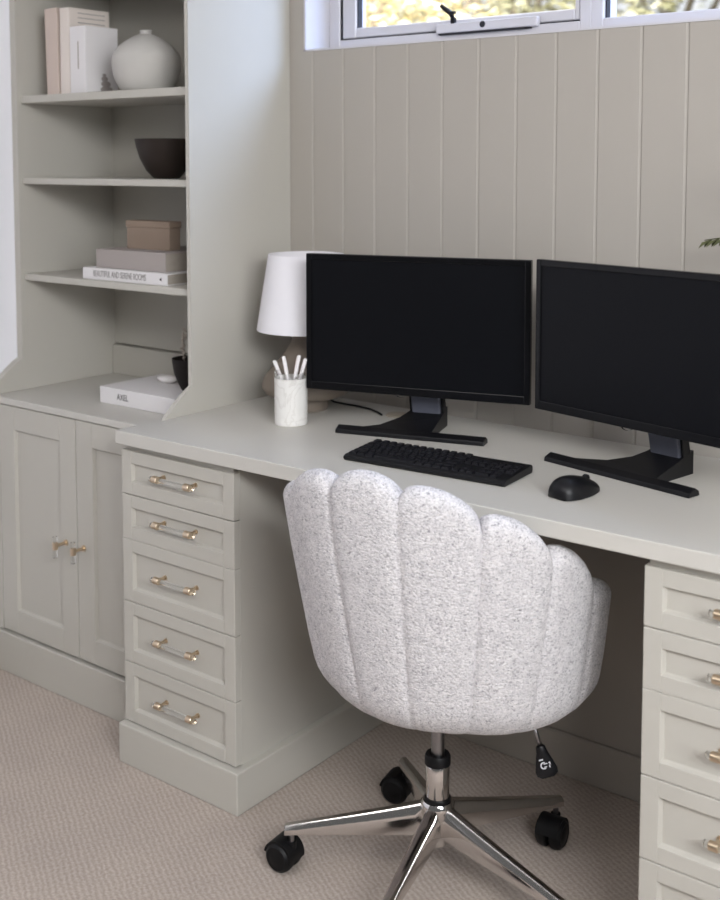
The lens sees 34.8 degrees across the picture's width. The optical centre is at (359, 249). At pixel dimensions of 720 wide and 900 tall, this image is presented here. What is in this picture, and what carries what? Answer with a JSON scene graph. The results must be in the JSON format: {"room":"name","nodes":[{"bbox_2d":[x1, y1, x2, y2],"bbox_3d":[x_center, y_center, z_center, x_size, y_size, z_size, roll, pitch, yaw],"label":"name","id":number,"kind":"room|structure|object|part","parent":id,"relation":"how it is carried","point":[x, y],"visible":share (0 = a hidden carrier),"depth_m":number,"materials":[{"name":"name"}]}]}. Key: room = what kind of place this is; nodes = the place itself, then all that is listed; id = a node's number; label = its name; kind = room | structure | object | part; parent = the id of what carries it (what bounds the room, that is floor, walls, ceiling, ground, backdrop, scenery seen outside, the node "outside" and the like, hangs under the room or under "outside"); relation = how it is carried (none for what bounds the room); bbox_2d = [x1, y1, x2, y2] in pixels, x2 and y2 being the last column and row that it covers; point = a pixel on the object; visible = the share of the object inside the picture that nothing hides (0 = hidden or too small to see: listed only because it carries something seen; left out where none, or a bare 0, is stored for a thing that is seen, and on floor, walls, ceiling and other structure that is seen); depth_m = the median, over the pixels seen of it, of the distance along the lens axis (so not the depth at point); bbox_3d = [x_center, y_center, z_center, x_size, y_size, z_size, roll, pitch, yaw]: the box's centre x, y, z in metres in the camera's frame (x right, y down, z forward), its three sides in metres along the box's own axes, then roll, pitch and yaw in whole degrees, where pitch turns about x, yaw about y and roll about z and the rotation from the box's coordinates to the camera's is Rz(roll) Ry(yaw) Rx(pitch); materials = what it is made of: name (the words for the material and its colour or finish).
{"room":"home office","nodes":[
{"label":"home office","id":0,"kind":"room"},
{"bbox_2d":[0,0,17,372],"bbox_3d":[-1.768,-0.025,2.100,0.100,2.450,3.555,3,6,38],"label":"wall","id":1,"kind":"structure","parent":0,"point":[8,314],"depth_m":3.08,"materials":[{"name":"white paint"}]},
{"bbox_2d":[0,669,639,899],"bbox_3d":[0.025,1.353,0.817,4.630,0.100,3.555,3,6,38],"label":"floor","id":2,"kind":"structure","parent":0,"point":[78,821],"depth_m":2.35,"materials":[{"name":"carpet"}]},
{"bbox_2d":[0,403,125,721],"bbox_3d":[-0.609,0.767,3.051,0.643,0.726,0.489,3,6,38],"label":"base cabinet","id":3,"kind":"object","parent":2,"relation":"on","point":[62,629],"visible":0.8,"depth_m":2.91,"materials":[{"name":"beige paint"}]},
{"bbox_3d":[-0.825,0.716,2.968,0.312,0.608,0.018,3,6,38],"label":"door","id":4,"kind":"part","parent":3,"relation":"part of","materials":[{"name":"beige paint"}]},
{"bbox_3d":[-0.753,0.738,2.876,0.016,0.018,0.041,3,6,38],"label":"knob stem","id":5,"kind":"part","parent":3,"relation":"part of","materials":[{"name":"gold metal"}]},
{"bbox_3d":[-0.698,0.742,2.834,0.016,0.018,0.041,3,6,38],"label":"knob stem","id":6,"kind":"part","parent":3,"relation":"part of","materials":[{"name":"gold metal"}]},
{"bbox_2d":[0,373,164,428],"bbox_3d":[-0.592,0.394,3.035,0.657,0.018,0.451,3,6,38],"label":"countertop","id":7,"kind":"structure","parent":3,"relation":"on","point":[79,399],"depth_m":2.96,"materials":[{"name":"beige paint"}]},
{"bbox_2d":[100,374,182,413],"bbox_3d":[-0.495,0.370,2.953,0.279,0.042,0.211,3,6,38],"label":"book","id":8,"kind":"object","parent":7,"relation":"on","point":[148,393],"visible":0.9,"depth_m":2.90,"materials":[{"name":"paper"}]},
{"bbox_2d":[157,375,176,383],"bbox_3d":[-0.501,0.336,2.994,0.061,0.022,0.048,3,6,38],"label":"pebble","id":9,"kind":"object","parent":8,"relation":"on","point":[167,379],"visible":0.91,"depth_m":2.98,"materials":[{"name":"white stone"}]},
{"bbox_2d":[172,355,187,390],"bbox_3d":[-0.431,0.313,2.893,0.086,0.082,0.086,3,6,38],"label":"pot","id":10,"kind":"object","parent":8,"relation":"on","point":[180,367],"visible":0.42,"depth_m":2.86,"materials":[{"name":"black ceramic"}]},
{"bbox_2d":[180,327,186,360],"bbox_3d":[-0.442,0.267,2.894,0.026,0.147,0.017,3,6,38],"label":"sprig","id":11,"kind":"object","parent":10,"relation":"in","point":[183,328],"visible":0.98,"depth_m":2.89,"materials":[{"name":"plant"}]},
{"bbox_2d":[0,0,290,420],"bbox_3d":[-0.583,-0.439,2.965,0.676,1.655,0.447,3,6,38],"label":"bookcase","id":12,"kind":"object","parent":7,"relation":"on","point":[79,174],"visible":0.82,"depth_m":3.06,"materials":[{"name":"beige paint"}]},
{"bbox_2d":[44,7,60,93],"bbox_3d":[-0.764,-0.526,3.078,0.049,0.225,0.153,1,4,38],"label":"upright book","id":13,"kind":"object","parent":12,"relation":"on","point":[52,15],"visible":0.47,"depth_m":3.01,"materials":[{"name":"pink paper"}]},
{"bbox_3d":[-0.842,-0.445,3.166,0.022,1.635,0.447,3,6,38],"label":"panel","id":14,"kind":"part","parent":12,"relation":"part of","materials":[{"name":"beige paint"}]},
{"bbox_2d":[60,7,108,93],"bbox_3d":[-0.727,-0.521,3.037,0.038,0.223,0.133,3,6,38],"label":"upright book","id":15,"kind":"object","parent":12,"relation":"on","point":[69,16],"visible":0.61,"depth_m":2.99,"materials":[{"name":"grey paper"}]},
{"bbox_2d":[70,25,117,92],"bbox_3d":[-0.693,-0.492,2.994,0.062,0.172,0.108,3,6,38],"label":"upright book","id":16,"kind":"object","parent":12,"relation":"on","point":[92,48],"visible":0.77,"depth_m":2.96,"materials":[{"name":"white paper"}]},
{"bbox_2d":[101,74,112,90],"bbox_3d":[-0.660,-0.433,2.991,0.001,0.052,0.040,3,6,38],"label":"picture","id":17,"kind":"object","parent":16,"relation":"attached to","point":[106,79],"depth_m":2.99,"materials":[{"name":"grey fabric"}]},
{"bbox_3d":[-0.558,-0.396,2.994,0.642,0.020,0.310,3,6,38],"label":"shelf","id":18,"kind":"part","parent":12,"relation":"part of","materials":[{"name":"beige paint"}]},
{"bbox_3d":[-0.558,-0.180,3.010,0.642,0.017,0.310,3,6,38],"label":"shelf","id":19,"kind":"part","parent":12,"relation":"part of","materials":[{"name":"beige paint"}]},
{"bbox_3d":[-0.558,0.078,3.030,0.642,0.017,0.310,3,6,38],"label":"shelf","id":20,"kind":"part","parent":12,"relation":"part of","materials":[{"name":"beige paint"}]},
{"bbox_2d":[83,266,186,285],"bbox_3d":[-0.526,0.059,2.971,0.318,0.029,0.223,3,6,38],"label":"book","id":21,"kind":"object","parent":12,"relation":"on","point":[90,272],"visible":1,"depth_m":2.86,"materials":[{"name":"grey paper"}]},
{"bbox_2d":[96,246,186,272],"bbox_3d":[-0.519,0.020,2.967,0.260,0.048,0.196,3,6,38],"label":"book","id":22,"kind":"object","parent":21,"relation":"on","point":[126,258],"visible":0.76,"depth_m":2.87,"materials":[{"name":"beige paper"}]},
{"bbox_2d":[126,219,180,250],"bbox_3d":[-0.530,-0.039,2.944,0.165,0.073,0.043,3,6,38],"label":"box","id":23,"kind":"object","parent":22,"relation":"on","point":[141,234],"visible":1,"depth_m":2.92,"materials":[{"name":"brown cardboard"}]},
{"bbox_3d":[-0.530,-0.067,2.942,0.165,0.017,0.043,3,6,38],"label":"lid","id":24,"kind":"part","parent":23,"relation":"part of","materials":[{"name":"brown cardboard"}]},
{"bbox_2d":[111,30,180,89],"bbox_3d":[-0.536,-0.474,2.883,0.173,0.153,0.173,3,6,38],"label":"round vase","id":25,"kind":"object","parent":12,"relation":"on","point":[145,60],"visible":0.91,"depth_m":2.82,"materials":[{"name":"ceramic"}]},
{"bbox_3d":[-0.458,-0.486,3.116,0.642,1.546,0.015,3,6,38],"label":"panel","id":26,"kind":"part","parent":12,"relation":"part of","materials":[{"name":"beige paint"}]},
{"bbox_3d":[-0.462,0.332,3.174,0.642,0.085,0.027,3,6,38],"label":"rail","id":27,"kind":"part","parent":12,"relation":"part of","materials":[{"name":"beige paint"}]},
{"bbox_2d":[134,138,185,178],"bbox_3d":[-0.489,-0.231,2.903,0.158,0.100,0.158,3,6,38],"label":"serving bowl","id":28,"kind":"object","parent":12,"relation":"on","point":[162,158],"visible":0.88,"depth_m":2.85,"materials":[{"name":"brown ceramic"}]},
{"bbox_3d":[-0.321,-0.414,2.764,0.012,1.635,0.447,3,6,38],"label":"panel","id":29,"kind":"part","parent":12,"relation":"part of","materials":[{"name":"beige paint"}]},
{"bbox_3d":[-0.586,0.730,2.784,0.284,0.608,0.018,3,6,38],"label":"door","id":30,"kind":"part","parent":3,"relation":"part of","materials":[{"name":"beige paint"}]},
{"bbox_2d":[119,445,383,816],"bbox_3d":[-0.229,0.788,2.699,0.371,0.737,0.583,3,6,38],"label":"drawer pedestal","id":31,"kind":"object","parent":2,"relation":"on","point":[229,702],"visible":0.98,"depth_m":2.48,"materials":[{"name":"beige paint"}]},
{"bbox_3d":[-0.437,0.497,2.490,0.017,0.016,0.034,3,6,38],"label":"handle mount","id":32,"kind":"part","parent":31,"relation":"part of","materials":[{"name":"gold metal"}]},
{"bbox_3d":[-0.437,0.598,2.498,0.017,0.016,0.034,3,6,38],"label":"handle mount","id":33,"kind":"part","parent":31,"relation":"part of","materials":[{"name":"gold metal"}]},
{"bbox_3d":[-0.437,0.720,2.507,0.017,0.016,0.034,3,6,38],"label":"handle mount","id":34,"kind":"part","parent":31,"relation":"part of","materials":[{"name":"gold metal"}]},
{"bbox_3d":[-0.437,0.862,2.518,0.017,0.016,0.034,3,6,38],"label":"handle mount","id":35,"kind":"part","parent":31,"relation":"part of","materials":[{"name":"gold metal"}]},
{"bbox_3d":[-0.437,1.002,2.529,0.017,0.016,0.034,3,6,38],"label":"handle mount","id":36,"kind":"part","parent":31,"relation":"part of","materials":[{"name":"gold metal"}]},
{"bbox_3d":[-0.392,0.603,2.483,0.347,0.101,0.018,3,6,38],"label":"drawer","id":37,"kind":"part","parent":31,"relation":"part of","materials":[{"name":"beige paint"}]},
{"bbox_3d":[-0.392,0.502,2.475,0.347,0.099,0.018,3,6,38],"label":"drawer","id":38,"kind":"part","parent":31,"relation":"part of","materials":[{"name":"beige paint"}]},
{"bbox_3d":[-0.392,0.725,2.492,0.347,0.142,0.018,3,6,38],"label":"drawer","id":39,"kind":"part","parent":31,"relation":"part of","materials":[{"name":"beige paint"}]},
{"bbox_3d":[-0.392,0.867,2.503,0.347,0.139,0.018,3,6,38],"label":"drawer","id":40,"kind":"part","parent":31,"relation":"part of","materials":[{"name":"beige paint"}]},
{"bbox_3d":[-0.392,1.008,2.514,0.347,0.138,0.018,3,6,38],"label":"drawer","id":41,"kind":"part","parent":31,"relation":"part of","materials":[{"name":"beige paint"}]},
{"bbox_3d":[-0.360,0.501,2.430,0.017,0.016,0.034,3,6,38],"label":"handle mount","id":42,"kind":"part","parent":31,"relation":"part of","materials":[{"name":"gold metal"}]},
{"bbox_3d":[-0.360,0.603,2.438,0.017,0.016,0.034,3,6,38],"label":"handle mount","id":43,"kind":"part","parent":31,"relation":"part of","materials":[{"name":"gold metal"}]},
{"bbox_3d":[-0.360,0.725,2.447,0.017,0.016,0.034,3,6,38],"label":"handle mount","id":44,"kind":"part","parent":31,"relation":"part of","materials":[{"name":"gold metal"}]},
{"bbox_3d":[-0.360,0.867,2.458,0.017,0.016,0.034,3,6,38],"label":"handle mount","id":45,"kind":"part","parent":31,"relation":"part of","materials":[{"name":"gold metal"}]},
{"bbox_3d":[-0.360,1.007,2.469,0.017,0.016,0.034,3,6,38],"label":"handle mount","id":46,"kind":"part","parent":31,"relation":"part of","materials":[{"name":"gold metal"}]},
{"bbox_2d":[115,396,719,573],"bbox_3d":[0.280,0.435,2.279,1.635,0.030,0.581,3,6,38],"label":"desk","id":47,"kind":"object","parent":31,"relation":"on","point":[622,517],"visible":0.75,"depth_m":2.26,"materials":[{"name":"beige paint"}]},
{"bbox_2d":[274,369,307,426],"bbox_3d":[-0.157,0.335,2.606,0.075,0.119,0.075,3,6,38],"label":"pen holder","id":48,"kind":"object","parent":47,"relation":"on","point":[291,390],"visible":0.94,"depth_m":2.57,"materials":[{"name":"white stone"}]},
{"bbox_2d":[273,360,280,373],"bbox_3d":[-0.172,0.316,2.621,0.072,0.124,0.008,4,6,39],"label":"pen","id":49,"kind":"object","parent":48,"relation":"in","point":[274,361],"visible":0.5,"depth_m":2.63,"materials":[{"name":"white plastic"}]},
{"bbox_2d":[282,356,288,374],"bbox_3d":[-0.162,0.310,2.616,0.039,0.136,0.008,3,5,34],"label":"pen","id":50,"kind":"object","parent":48,"relation":"in","point":[283,357],"visible":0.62,"depth_m":2.62,"materials":[{"name":"white plastic"}]},
{"bbox_2d":[294,355,300,374],"bbox_3d":[-0.151,0.308,2.601,0.038,0.143,0.008,2,5,23],"label":"pen","id":51,"kind":"object","parent":48,"relation":"in","point":[298,357],"visible":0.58,"depth_m":2.59,"materials":[{"name":"white plastic"}]},
{"bbox_2d":[300,358,306,373],"bbox_3d":[-0.141,0.311,2.599,0.056,0.137,0.008,4,6,40],"label":"pen","id":52,"kind":"object","parent":48,"relation":"in","point":[302,369],"visible":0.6,"depth_m":2.58,"materials":[{"name":"white plastic"}]},
{"bbox_2d":[257,251,347,412],"bbox_3d":[-0.129,0.196,2.758,0.238,0.374,0.238,3,6,38],"label":"table lamp","id":53,"kind":"object","parent":47,"relation":"on","point":[282,312],"visible":0.32,"depth_m":2.67,"materials":[{"name":"white fabric"}]},
{"bbox_3d":[-0.129,0.100,2.750,0.238,0.181,0.238,3,6,38],"label":"lamp shade","id":54,"kind":"part","parent":53,"relation":"part of","materials":[{"name":"white fabric"}]},
{"bbox_2d":[330,400,382,415],"bbox_3d":[-0.013,0.379,2.785,0.023,0.005,0.230,-3,6,-38],"label":"power cable","id":55,"kind":"object","parent":47,"relation":"on","point":[333,401],"visible":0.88,"depth_m":2.78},
{"bbox_2d":[306,253,532,445],"bbox_3d":[0.130,0.206,2.517,0.510,0.390,0.156,2,5,21],"label":"computer monitor","id":56,"kind":"object","parent":47,"relation":"on","point":[430,331],"visible":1,"depth_m":2.48,"materials":[{"name":"black plastic"}]},
{"bbox_2d":[343,439,532,486],"bbox_3d":[0.148,0.412,2.244,0.356,0.021,0.124,3,5,33],"label":"keyboard","id":57,"kind":"object","parent":47,"relation":"on","point":[445,463],"visible":1,"depth_m":2.21,"materials":[{"name":"black plastic"}]},
{"bbox_2d":[548,474,599,500],"bbox_3d":[0.386,0.418,2.055,0.112,0.036,0.063,-3,6,-38],"label":"computer mouse","id":58,"kind":"object","parent":47,"relation":"on","point":[567,487],"visible":1,"depth_m":2.02,"materials":[{"name":"black plastic"}]},
{"bbox_2d":[535,259,719,498],"bbox_3d":[0.552,0.230,2.160,0.148,0.398,0.510,-4,6,-40],"label":"computer monitor","id":59,"kind":"object","parent":47,"relation":"on","point":[629,348],"visible":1,"depth_m":2.15,"materials":[{"name":"black plastic"}]},
{"bbox_2d":[699,238,719,247],"bbox_3d":[0.859,0.137,1.924,0.624,0.619,0.274,2,5,28],"label":"potted fern","id":60,"kind":"object","parent":47,"relation":"on","point":[716,241],"visible":1,"depth_m":2.15,"materials":[{"name":"plant"}]},
{"bbox_2d":[264,468,610,899],"bbox_3d":[0.131,0.773,2.118,0.602,0.856,0.585,3,5,35],"label":"office chair","id":61,"kind":"object","parent":2,"relation":"on","point":[425,613],"visible":1,"depth_m":1.93,"materials":[{"name":"fabric"}]},
{"bbox_2d":[264,831,303,865],"bbox_3d":[-0.146,1.151,2.218,0.063,0.038,0.048,3,5,33],"label":"hood","id":62,"kind":"object","parent":61,"relation":"attached to","point":[284,849],"depth_m":2.20,"materials":[{"name":"black plastic"}]},
{"bbox_3d":[-0.132,1.128,2.206,0.011,0.032,0.011,3,5,33],"label":"caster stem","id":63,"kind":"part","parent":61,"relation":"part of","materials":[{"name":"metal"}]},
{"bbox_3d":[-0.008,1.078,2.186,0.274,0.087,0.032,1,4,8],"label":"leg","id":64,"kind":"part","parent":61,"relation":"part of","materials":[{"name":"silver metal"}]},
{"bbox_2d":[379,766,410,797],"bbox_3d":[0.080,1.133,2.453,0.063,0.038,0.048,2,5,26],"label":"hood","id":65,"kind":"object","parent":61,"relation":"attached to","point":[394,785],"depth_m":2.43,"materials":[{"name":"black plastic"}]},
{"bbox_3d":[0.079,1.090,2.026,0.032,0.087,0.274,2,5,26],"label":"leg","id":66,"kind":"part","parent":61,"relation":"part of","materials":[{"name":"silver metal"}]},
{"bbox_3d":[0.118,1.067,2.317,0.032,0.087,0.274,-1,4,-10],"label":"leg","id":67,"kind":"part","parent":61,"relation":"part of","materials":[{"name":"silver metal"}]},
{"bbox_3d":[0.110,0.603,2.070,0.585,0.508,0.439,3,5,32],"label":"backrest","id":68,"kind":"part","parent":61,"relation":"part of","materials":[{"name":"fabric"}]},
{"bbox_3d":[0.258,1.087,2.058,0.274,0.087,0.032,4,6,44],"label":"leg","id":69,"kind":"part","parent":61,"relation":"part of","materials":[{"name":"silver metal"}]},
{"bbox_3d":[0.282,1.074,2.238,0.274,0.087,0.032,-2,5,-28],"label":"leg","id":70,"kind":"part","parent":61,"relation":"part of","materials":[{"name":"silver metal"}]},
{"bbox_3d":[0.257,0.877,2.115,0.167,0.053,0.010,2,5,26],"label":"height lever","id":71,"kind":"part","parent":61,"relation":"part of","materials":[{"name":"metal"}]},
{"bbox_2d":[535,811,568,839],"bbox_3d":[0.383,1.146,2.288,0.048,0.038,0.063,3,5,33],"label":"hood","id":72,"kind":"object","parent":61,"relation":"attached to","point":[549,826],"depth_m":2.27,"materials":[{"name":"black plastic"}]},
{"bbox_3d":[0.392,1.120,2.301,0.011,0.032,0.011,3,5,33],"label":"caster stem","id":73,"kind":"part","parent":61,"relation":"part of","materials":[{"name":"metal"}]},
{"bbox_2d":[638,559,719,899],"bbox_3d":[0.750,0.846,1.954,0.361,0.737,0.567,3,6,38],"label":"drawer pedestal","id":74,"kind":"object","parent":2,"relation":"on","point":[679,841],"visible":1,"depth_m":1.81,"materials":[{"name":"beige paint"}]},
{"bbox_3d":[0.597,1.064,1.772,0.349,0.138,0.018,3,6,38],"label":"drawer","id":75,"kind":"part","parent":74,"relation":"part of","materials":[{"name":"beige paint"}]},
{"bbox_3d":[0.597,0.924,1.762,0.349,0.139,0.018,3,6,38],"label":"drawer","id":76,"kind":"part","parent":74,"relation":"part of","materials":[{"name":"beige paint"}]},
{"bbox_3d":[0.597,0.782,1.751,0.349,0.142,0.018,3,6,38],"label":"drawer","id":77,"kind":"part","parent":74,"relation":"part of","materials":[{"name":"beige paint"}]},
{"bbox_3d":[0.597,0.660,1.741,0.349,0.101,0.018,3,6,38],"label":"drawer","id":78,"kind":"part","parent":74,"relation":"part of","materials":[{"name":"beige paint"}]},
{"bbox_3d":[0.597,0.559,1.734,0.349,0.099,0.018,3,6,38],"label":"drawer","id":79,"kind":"part","parent":74,"relation":"part of","materials":[{"name":"beige paint"}]},
{"bbox_3d":[0.551,0.919,1.777,0.017,0.016,0.034,3,6,38],"label":"handle mount","id":80,"kind":"part","parent":74,"relation":"part of","materials":[{"name":"gold metal"}]},
{"bbox_3d":[0.551,0.777,1.766,0.017,0.016,0.034,3,6,38],"label":"handle mount","id":81,"kind":"part","parent":74,"relation":"part of","materials":[{"name":"gold metal"}]},
{"bbox_3d":[0.551,0.655,1.756,0.017,0.016,0.034,3,6,38],"label":"handle mount","id":82,"kind":"part","parent":74,"relation":"part of","materials":[{"name":"gold metal"}]},
{"bbox_3d":[0.551,0.553,1.748,0.017,0.016,0.034,3,6,38],"label":"handle mount","id":83,"kind":"part","parent":74,"relation":"part of","materials":[{"name":"gold metal"}]},
{"bbox_2d":[128,0,719,458],"bbox_3d":[1.075,-0.023,2.074,4.630,2.450,0.120,3,6,38],"label":"wall","id":84,"kind":"structure","parent":0,"point":[599,146],"depth_m":2.55,"materials":[{"name":"beige paint"}]},
{"bbox_2d":[330,0,591,47],"bbox_3d":[0.226,-0.770,2.741,0.741,0.550,0.101,3,6,38],"label":"window","id":85,"kind":"structure","parent":84,"relation":"in","point":[348,27],"depth_m":2.75,"materials":[{"name":"white plastic"}]},
{"bbox_3d":[0.211,-0.560,2.723,0.042,0.047,0.024,2,5,28],"label":"winder lever","id":86,"kind":"part","parent":85,"relation":"part of","materials":[{"name":"black plastic"}]},
{"bbox_2d":[304,0,719,51],"bbox_3d":[0.507,-0.752,2.507,1.485,0.561,0.202,3,6,38],"label":"trim","id":87,"kind":"structure","parent":84,"relation":"attached to","point":[316,12],"depth_m":2.90,"materials":[{"name":"white paint"}]},
{"bbox_2d":[451,725,641,802],"bbox_3d":[0.444,1.119,2.564,0.880,0.098,0.016,3,6,38],"label":"baseboard","id":88,"kind":"structure","parent":84,"relation":"attached to","point":[616,771],"depth_m":2.52,"materials":[{"name":"beige paint"}]},
{"bbox_2d":[538,535,649,756],"bbox_3d":[0.439,0.751,2.547,0.900,0.640,0.005,3,6,38],"label":"panel","id":89,"kind":"object","parent":84,"relation":"attached to","point":[611,715],"visible":0.11,"depth_m":2.46,"materials":[{"name":"beige paint"}]},
{"bbox_2d":[591,0,719,26],"bbox_3d":[0.818,-0.736,2.304,0.732,0.550,0.070,3,6,38],"label":"window","id":90,"kind":"structure","parent":84,"relation":"in","point":[604,12],"depth_m":2.46,"materials":[{"name":"white plastic"}]},
{"label":"outside","id":91,"kind":"structure","parent":0,"visible":0},
{"bbox_3d":[14.563,0.266,18.922,60.000,0.100,42.365,3,6,38],"label":"ground","id":92,"kind":"structure","parent":91,"visible":0},
{"bbox_2d":[366,0,501,26],"bbox_3d":[-0.049,-0.478,7.102,2.041,3.204,2.045,3,6,38],"label":"tree","id":93,"kind":"object","parent":92,"relation":"on","point":[381,8],"visible":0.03,"depth_m":6.74,"materials":[{"name":"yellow plant"}]},
{"bbox_2d":[369,0,682,24],"bbox_3d":[1.264,-1.125,9.576,2.748,4.112,2.753,3,6,38],"label":"tree","id":94,"kind":"object","parent":92,"relation":"on","point":[501,5],"visible":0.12,"depth_m":8.99,"materials":[{"name":"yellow plant"}]},
{"bbox_2d":[501,0,719,15],"bbox_3d":[3.371,-1.660,12.738,4.008,4.692,4.014,3,6,38],"label":"tree","id":95,"kind":"object","parent":92,"relation":"on","point":[715,3],"visible":0.09,"depth_m":12.54,"materials":[{"name":"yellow plant"}]}
]}

